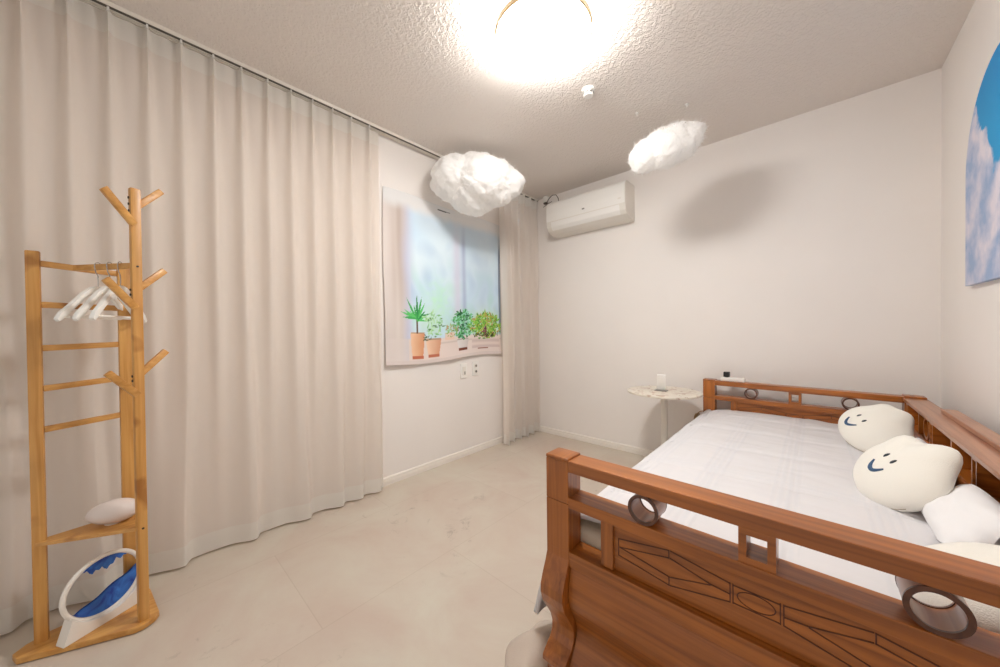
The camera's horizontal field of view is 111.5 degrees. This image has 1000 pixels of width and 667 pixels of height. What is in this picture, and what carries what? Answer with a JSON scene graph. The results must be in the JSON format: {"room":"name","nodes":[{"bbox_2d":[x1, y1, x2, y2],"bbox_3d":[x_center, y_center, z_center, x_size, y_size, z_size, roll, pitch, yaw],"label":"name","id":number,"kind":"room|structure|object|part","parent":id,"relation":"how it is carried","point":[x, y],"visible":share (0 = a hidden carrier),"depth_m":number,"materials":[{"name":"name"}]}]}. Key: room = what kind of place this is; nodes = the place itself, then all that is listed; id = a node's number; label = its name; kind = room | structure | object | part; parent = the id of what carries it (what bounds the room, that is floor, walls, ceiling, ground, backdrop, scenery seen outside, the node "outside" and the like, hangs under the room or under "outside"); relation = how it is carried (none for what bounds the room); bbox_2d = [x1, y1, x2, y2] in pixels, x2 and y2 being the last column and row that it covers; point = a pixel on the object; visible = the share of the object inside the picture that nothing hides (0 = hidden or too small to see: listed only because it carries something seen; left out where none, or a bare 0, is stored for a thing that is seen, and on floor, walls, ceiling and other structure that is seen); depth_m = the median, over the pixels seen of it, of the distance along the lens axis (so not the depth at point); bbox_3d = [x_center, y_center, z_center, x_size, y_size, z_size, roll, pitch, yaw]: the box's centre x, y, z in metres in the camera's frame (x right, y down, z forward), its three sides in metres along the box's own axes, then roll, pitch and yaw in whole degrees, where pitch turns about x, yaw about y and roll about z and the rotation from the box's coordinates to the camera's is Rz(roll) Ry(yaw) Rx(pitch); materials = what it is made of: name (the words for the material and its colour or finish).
{"room":"bedroom","nodes":[
{"label":"bedroom","id":0,"kind":"room"},
{"bbox_2d":[117,17,502,477],"bbox_3d":[-0.782,-0.154,2.353,0.100,2.350,3.449,0,1,43],"label":"wall","id":1,"kind":"structure","parent":0,"point":[430,413],"depth_m":2.53,"materials":[{"name":"white paint"}]},
{"bbox_2d":[30,436,502,618],"bbox_3d":[-0.729,0.993,2.327,0.012,0.054,3.223,0,1,43],"label":"baseboard","id":2,"kind":"structure","parent":1,"relation":"attached to","point":[427,466],"depth_m":2.59,"materials":[{"name":"white"}]},
{"bbox_2d":[382,186,501,365],"bbox_3d":[-0.384,-0.388,2.684,0.022,1.215,1.150,0,1,43],"label":"tapestry","id":3,"kind":"object","parent":1,"relation":"attached to","point":[441,265],"visible":1,"depth_m":2.58,"materials":[{"name":"fabric"}]},
{"bbox_2d":[460,363,466,378],"bbox_3d":[-0.297,0.307,2.796,0.014,0.120,0.072,0,1,43],"label":"wall socket","id":4,"kind":"object","parent":1,"relation":"attached to","point":[463,367],"visible":1,"depth_m":2.79,"materials":[{"name":"white plastic"}]},
{"bbox_2d":[472,361,478,375],"bbox_3d":[-0.207,0.297,2.894,0.014,0.120,0.072,0,1,43],"label":"wall socket","id":5,"kind":"object","parent":1,"relation":"attached to","point":[475,365],"visible":1,"depth_m":2.88,"materials":[{"name":"white plastic"}]},
{"bbox_2d":[0,431,646,666],"bbox_3d":[0.226,1.069,1.450,2.804,0.100,3.449,0,1,43],"label":"floor","id":6,"kind":"structure","parent":0,"point":[443,565],"depth_m":1.39,"materials":[{"name":"beige stone"}]},
{"bbox_2d":[12,186,168,664],"bbox_3d":[-1.406,0.251,1.209,0.328,1.570,0.277,-1,1,-6],"label":"coat rack","id":7,"kind":"object","parent":6,"relation":"on","point":[130,380],"visible":0.97,"depth_m":1.18,"materials":[{"name":"brown wood"}]},
{"bbox_3d":[-1.523,0.374,1.121,0.030,1.290,0.018,-1,1,-42],"label":"post","id":8,"kind":"part","parent":7,"relation":"part of","materials":[{"name":"brown wood"}]},
{"bbox_2d":[35,514,135,546],"bbox_3d":[-1.400,0.690,1.170,0.183,0.013,0.226,0,1,33],"label":"shelf","id":9,"kind":"object","parent":7,"relation":"attached to","point":[88,531],"depth_m":1.17,"materials":[{"name":"brown wood"}]},
{"bbox_3d":[-1.413,1.026,1.178,0.233,0.020,0.325,0,1,43],"label":"board","id":10,"kind":"part","parent":7,"relation":"part of","materials":[{"name":"brown wood"}]},
{"bbox_2d":[54,262,122,321],"bbox_3d":[-1.405,-0.143,1.192,0.012,0.211,0.299,-1,1,-14],"label":"clothes hanger","id":11,"kind":"object","parent":7,"relation":"hanging from","point":[83,295],"visible":0.71,"depth_m":1.13,"materials":[{"name":"white plastic"}]},
{"bbox_2d":[56,548,136,648],"bbox_3d":[-1.402,0.897,1.206,0.040,0.237,0.215,0,1,14],"label":"picture","id":12,"kind":"object","parent":7,"relation":"on","point":[105,587],"visible":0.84,"depth_m":1.19,"materials":[{"name":"white plastic"}]},
{"bbox_3d":[-1.402,0.886,1.206,0.014,0.214,0.214,0,1,14],"label":"ring frame","id":13,"kind":"part","parent":12,"relation":"part of","materials":[{"name":"white plastic"}]},
{"bbox_2d":[72,262,130,320],"bbox_3d":[-1.366,-0.145,1.193,0.012,0.211,0.299,-1,1,-19],"label":"clothes hanger","id":14,"kind":"object","parent":7,"relation":"hanging from","point":[80,313],"visible":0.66,"depth_m":1.12,"materials":[{"name":"white plastic"}]},
{"bbox_2d":[85,498,134,525],"bbox_3d":[-1.395,0.642,1.229,0.098,0.081,0.133,0,1,43],"label":"lamp","id":15,"kind":"object","parent":7,"relation":"on","point":[114,511],"visible":0.94,"depth_m":1.21,"materials":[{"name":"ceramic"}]},
{"bbox_2d":[89,261,146,322],"bbox_3d":[-1.331,-0.147,1.195,0.012,0.211,0.299,-1,1,-23],"label":"clothes hanger","id":16,"kind":"object","parent":7,"relation":"hanging from","point":[95,313],"visible":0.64,"depth_m":1.12,"materials":[{"name":"white plastic"}]},
{"bbox_3d":[-1.419,0.377,1.300,0.020,1.278,0.040,0,1,33],"label":"post","id":17,"kind":"part","parent":7,"relation":"part of","materials":[{"name":"brown wood"}]},
{"bbox_3d":[-1.274,0.254,1.202,0.022,1.523,0.027,0,1,26],"label":"tall post","id":18,"kind":"part","parent":7,"relation":"part of","materials":[{"name":"brown wood"}]},
{"bbox_2d":[505,620,551,666],"bbox_3d":[0.114,0.985,1.090,0.252,0.069,0.150,-1,1,-35],"label":"floor cushion","id":19,"kind":"object","parent":6,"relation":"on","point":[526,650],"visible":0.64,"depth_m":1.05,"materials":[{"name":"beige fabric"}]},
{"bbox_2d":[627,386,702,444],"bbox_3d":[1.137,0.699,2.365,0.468,0.601,0.468,0,1,43],"label":"side table","id":20,"kind":"object","parent":6,"relation":"on","point":[673,393],"visible":0.54,"depth_m":2.34,"materials":[{"name":"white paint"}]},
{"bbox_2d":[654,374,667,391],"bbox_3d":[1.123,0.341,2.371,0.077,0.115,0.056,0,1,43],"label":"speaker","id":21,"kind":"object","parent":20,"relation":"on","point":[661,378],"visible":1,"depth_m":2.36},
{"bbox_2d":[541,377,999,666],"bbox_3d":[1.162,0.657,1.359,0.994,0.703,2.020,0,1,43],"label":"bed","id":22,"kind":"object","parent":6,"relation":"on","point":[658,591],"depth_m":0.72,"materials":[{"name":"brown wood"}]},
{"bbox_3d":[0.180,0.811,0.972,0.071,0.425,0.119,0,1,43],"label":"leg","id":23,"kind":"part","parent":22,"relation":"part of","materials":[{"name":"brown wood"}]},
{"bbox_3d":[0.183,0.533,0.975,0.071,0.134,0.067,0,1,43],"label":"post","id":24,"kind":"part","parent":22,"relation":"part of","materials":[{"name":"brown wood"}]},
{"bbox_2d":[581,519,600,549],"bbox_3d":[1.137,0.634,1.377,0.861,0.180,1.803,0,1,43],"label":"mattress","id":25,"kind":"object","parent":22,"relation":"on","point":[590,531],"visible":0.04,"depth_m":0.97,"materials":[{"name":"beige fabric"}]},
{"bbox_2d":[534,409,940,613],"bbox_3d":[1.084,0.692,1.425,1.008,0.408,1.801,0,1,43],"label":"duvet","id":26,"kind":"object","parent":25,"relation":"on","point":[803,466],"visible":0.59,"depth_m":1.20,"materials":[{"name":"white fabric"}]},
{"bbox_2d":[838,404,914,451],"bbox_3d":[1.649,0.418,1.498,0.230,0.203,0.189,0,1,43],"label":"cushion","id":27,"kind":"object","parent":26,"relation":"on","point":[863,428],"visible":0.84,"depth_m":1.48,"materials":[{"name":"white fabric"}]},
{"bbox_2d":[853,435,962,511],"bbox_3d":[1.223,0.423,1.031,0.210,0.202,0.239,0,1,43],"label":"cushion","id":28,"kind":"object","parent":26,"relation":"on","point":[903,473],"visible":0.93,"depth_m":0.98,"materials":[{"name":"white fabric"}]},
{"bbox_2d":[913,542,999,633],"bbox_3d":[0.878,0.454,0.583,0.251,0.144,0.251,-1,1,-17],"label":"cushion","id":29,"kind":"object","parent":26,"relation":"on","point":[987,617],"visible":0.39,"depth_m":0.59,"materials":[{"name":"white fabric"}]},
{"bbox_2d":[921,484,999,544],"bbox_3d":[1.169,0.466,0.850,0.129,0.126,0.294,0,1,43],"label":"pillow","id":30,"kind":"object","parent":26,"relation":"on","point":[968,513],"visible":0.74,"depth_m":0.81,"materials":[{"name":"white fabric"}]},
{"bbox_3d":[0.508,0.786,0.665,0.824,0.305,0.056,0,1,43],"label":"sleigh panel","id":31,"kind":"part","parent":22,"relation":"part of","materials":[{"name":"brown wood"}]},
{"bbox_3d":[0.515,0.615,0.672,0.828,0.040,0.066,0,1,43],"label":"rail","id":32,"kind":"part","parent":22,"relation":"part of","materials":[{"name":"brown wood"}]},
{"bbox_3d":[1.454,0.505,2.357,0.071,0.134,0.071,0,1,43],"label":"post","id":33,"kind":"part","parent":22,"relation":"part of","materials":[{"name":"brown wood"}]},
{"bbox_2d":[723,372,729,376],"bbox_3d":[1.526,0.276,2.292,0.034,0.036,0.032,0,1,43],"label":"plug adapter","id":34,"kind":"object","parent":22,"relation":"attached to","point":[725,374],"visible":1,"depth_m":2.28,"materials":[{"name":"black plastic"}]},
{"bbox_3d":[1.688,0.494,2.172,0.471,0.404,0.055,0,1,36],"label":"power strip","id":35,"kind":"part","parent":22,"relation":"part of","materials":[{"name":"white plastic"}]},
{"bbox_3d":[1.749,0.498,2.142,0.337,0.394,0.027,0,1,31],"label":"cord","id":36,"kind":"part","parent":22,"relation":"part of","materials":[{"name":"wood"}]},
{"bbox_3d":[1.767,0.433,2.033,0.067,0.028,0.833,-1,1,-44],"label":"rail","id":37,"kind":"part","parent":22,"relation":"part of","materials":[{"name":"brown wood"}]},
{"bbox_3d":[0.512,0.361,0.669,0.828,0.032,0.067,0,1,43],"label":"rail","id":38,"kind":"part","parent":22,"relation":"part of","materials":[{"name":"brown wood"}]},
{"bbox_3d":[0.513,0.460,0.670,0.828,0.028,0.067,0,1,43],"label":"rail","id":39,"kind":"part","parent":22,"relation":"part of","materials":[{"name":"brown wood"}]},
{"bbox_3d":[1.767,0.507,2.033,0.029,0.119,0.589,-1,1,-44],"label":"carved panel","id":40,"kind":"part","parent":22,"relation":"part of","materials":[{"name":"brown wood"}]},
{"bbox_3d":[0.513,0.534,0.670,0.586,0.119,0.029,0,1,43],"label":"carved panel","id":41,"kind":"part","parent":22,"relation":"part of","materials":[{"name":"brown wood"}]},
{"bbox_3d":[1.766,0.334,2.032,0.067,0.032,0.833,-1,1,-44],"label":"rail","id":42,"kind":"part","parent":22,"relation":"part of","materials":[{"name":"brown wood"}]},
{"bbox_2d":[902,398,999,479],"bbox_3d":[1.477,0.342,1.057,0.082,0.014,1.812,0,1,43],"label":"shelf","id":43,"kind":"object","parent":22,"relation":"attached to","point":[983,451],"depth_m":1.15,"materials":[{"name":"brown wood"}]},
{"bbox_2d":[107,0,974,199],"bbox_3d":[0.199,-1.381,1.426,2.804,0.100,3.449,0,1,43],"label":"ceiling","id":44,"kind":"structure","parent":0,"point":[432,74],"depth_m":1.68,"materials":[{"name":"white paint"}]},
{"bbox_2d":[79,0,538,201],"bbox_3d":[-0.725,-1.315,2.277,0.063,0.028,3.237,0,1,43],"label":"rail","id":45,"kind":"object","parent":44,"relation":"attached to","point":[122,13],"visible":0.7,"depth_m":1.67,"materials":[{"name":"white metal"}]},
{"bbox_2d":[0,0,382,635],"bbox_3d":[-1.280,-0.139,1.659,0.061,2.321,1.523,0,1,43],"label":"curtain","id":46,"kind":"object","parent":45,"relation":"hanging from","point":[263,408],"visible":0.91,"depth_m":1.51,"materials":[{"name":"white fabric"}]},
{"bbox_2d":[499,194,539,444],"bbox_3d":[0.197,-0.170,3.243,0.104,2.321,0.538,0,1,39],"label":"curtain","id":47,"kind":"object","parent":45,"relation":"hanging from","point":[518,231],"visible":0.92,"depth_m":3.22,"materials":[{"name":"white fabric"}]},
{"bbox_2d":[429,150,525,217],"bbox_3d":[-0.173,-1.074,2.422,0.606,0.459,0.579,0,1,43],"label":"cloud","id":48,"kind":"object","parent":44,"relation":"hanging from","point":[474,183],"visible":1,"depth_m":2.29,"materials":[{"name":"white fabric"}]},
{"bbox_2d":[494,0,592,74],"bbox_3d":[0.180,-1.286,1.436,0.408,0.089,0.408,0,1,43],"label":"ceiling lamp","id":49,"kind":"object","parent":44,"relation":"attached to","point":[537,37],"visible":1,"depth_m":1.41,"materials":[{"name":"white paint"}]},
{"bbox_2d":[543,196,549,204],"bbox_3d":[0.458,-1.310,3.358,0.040,0.077,0.056,0,1,43],"label":"bracket","id":50,"kind":"object","parent":44,"relation":"attached to","point":[545,198],"visible":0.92,"depth_m":3.34,"materials":[{"name":"white plastic"}]},
{"bbox_2d":[582,85,594,98],"bbox_3d":[0.486,-1.319,1.867,0.072,0.039,0.072,0,1,43],"label":"smoke detector","id":51,"kind":"object","parent":44,"relation":"attached to","point":[588,91],"visible":1,"depth_m":1.85,"materials":[{"name":"white plastic"}]},
{"bbox_3d":[0.836,-1.335,2.076,0.018,0.020,0.018,0,1,43],"label":"ceiling hook","id":52,"kind":"object","parent":44,"relation":"attached to","visible":0},
{"bbox_2d":[626,108,706,175],"bbox_3d":[0.954,-1.127,1.956,0.444,0.410,0.260,0,1,24],"label":"cloud","id":53,"kind":"object","parent":52,"relation":"hanging from","point":[673,144],"visible":1,"depth_m":1.89,"materials":[{"name":"white fabric"}]},
{"bbox_2d":[537,68,941,450],"bbox_3d":[1.346,-0.181,2.670,2.604,2.350,0.100,0,1,43],"label":"wall","id":54,"kind":"structure","parent":0,"point":[802,250],"depth_m":2.23,"materials":[{"name":"white paint"}]},
{"bbox_2d":[546,180,634,237],"bbox_3d":[0.768,-1.066,2.982,0.745,0.291,0.198,0,1,43],"label":"air conditioner","id":55,"kind":"object","parent":54,"relation":"attached to","point":[611,205],"visible":1,"depth_m":2.87,"materials":[{"name":"white plastic"}]},
{"bbox_3d":[0.717,-1.120,2.927,0.737,0.181,0.046,0,1,43],"label":"panel","id":56,"kind":"part","parent":55,"relation":"part of","materials":[{"name":"white plastic"}]},
{"bbox_2d":[540,426,652,455],"bbox_3d":[1.321,0.968,2.640,2.604,0.054,0.012,0,1,43],"label":"baseboard","id":57,"kind":"structure","parent":54,"relation":"attached to","point":[636,450],"depth_m":3.04,"materials":[{"name":"white"}]},
{"bbox_2d":[941,0,999,434],"bbox_3d":[1.208,-0.158,0.523,0.100,2.350,3.449,0,1,43],"label":"wall","id":58,"kind":"structure","parent":0,"point":[970,315],"depth_m":1.50,"materials":[{"name":"white paint"}]},
{"bbox_2d":[965,43,999,285],"bbox_3d":[1.697,-0.589,1.145,0.018,0.795,0.716,0,1,43],"label":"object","id":59,"kind":"object","parent":58,"relation":"attached to","point":[982,209],"visible":1,"depth_m":1.25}
]}

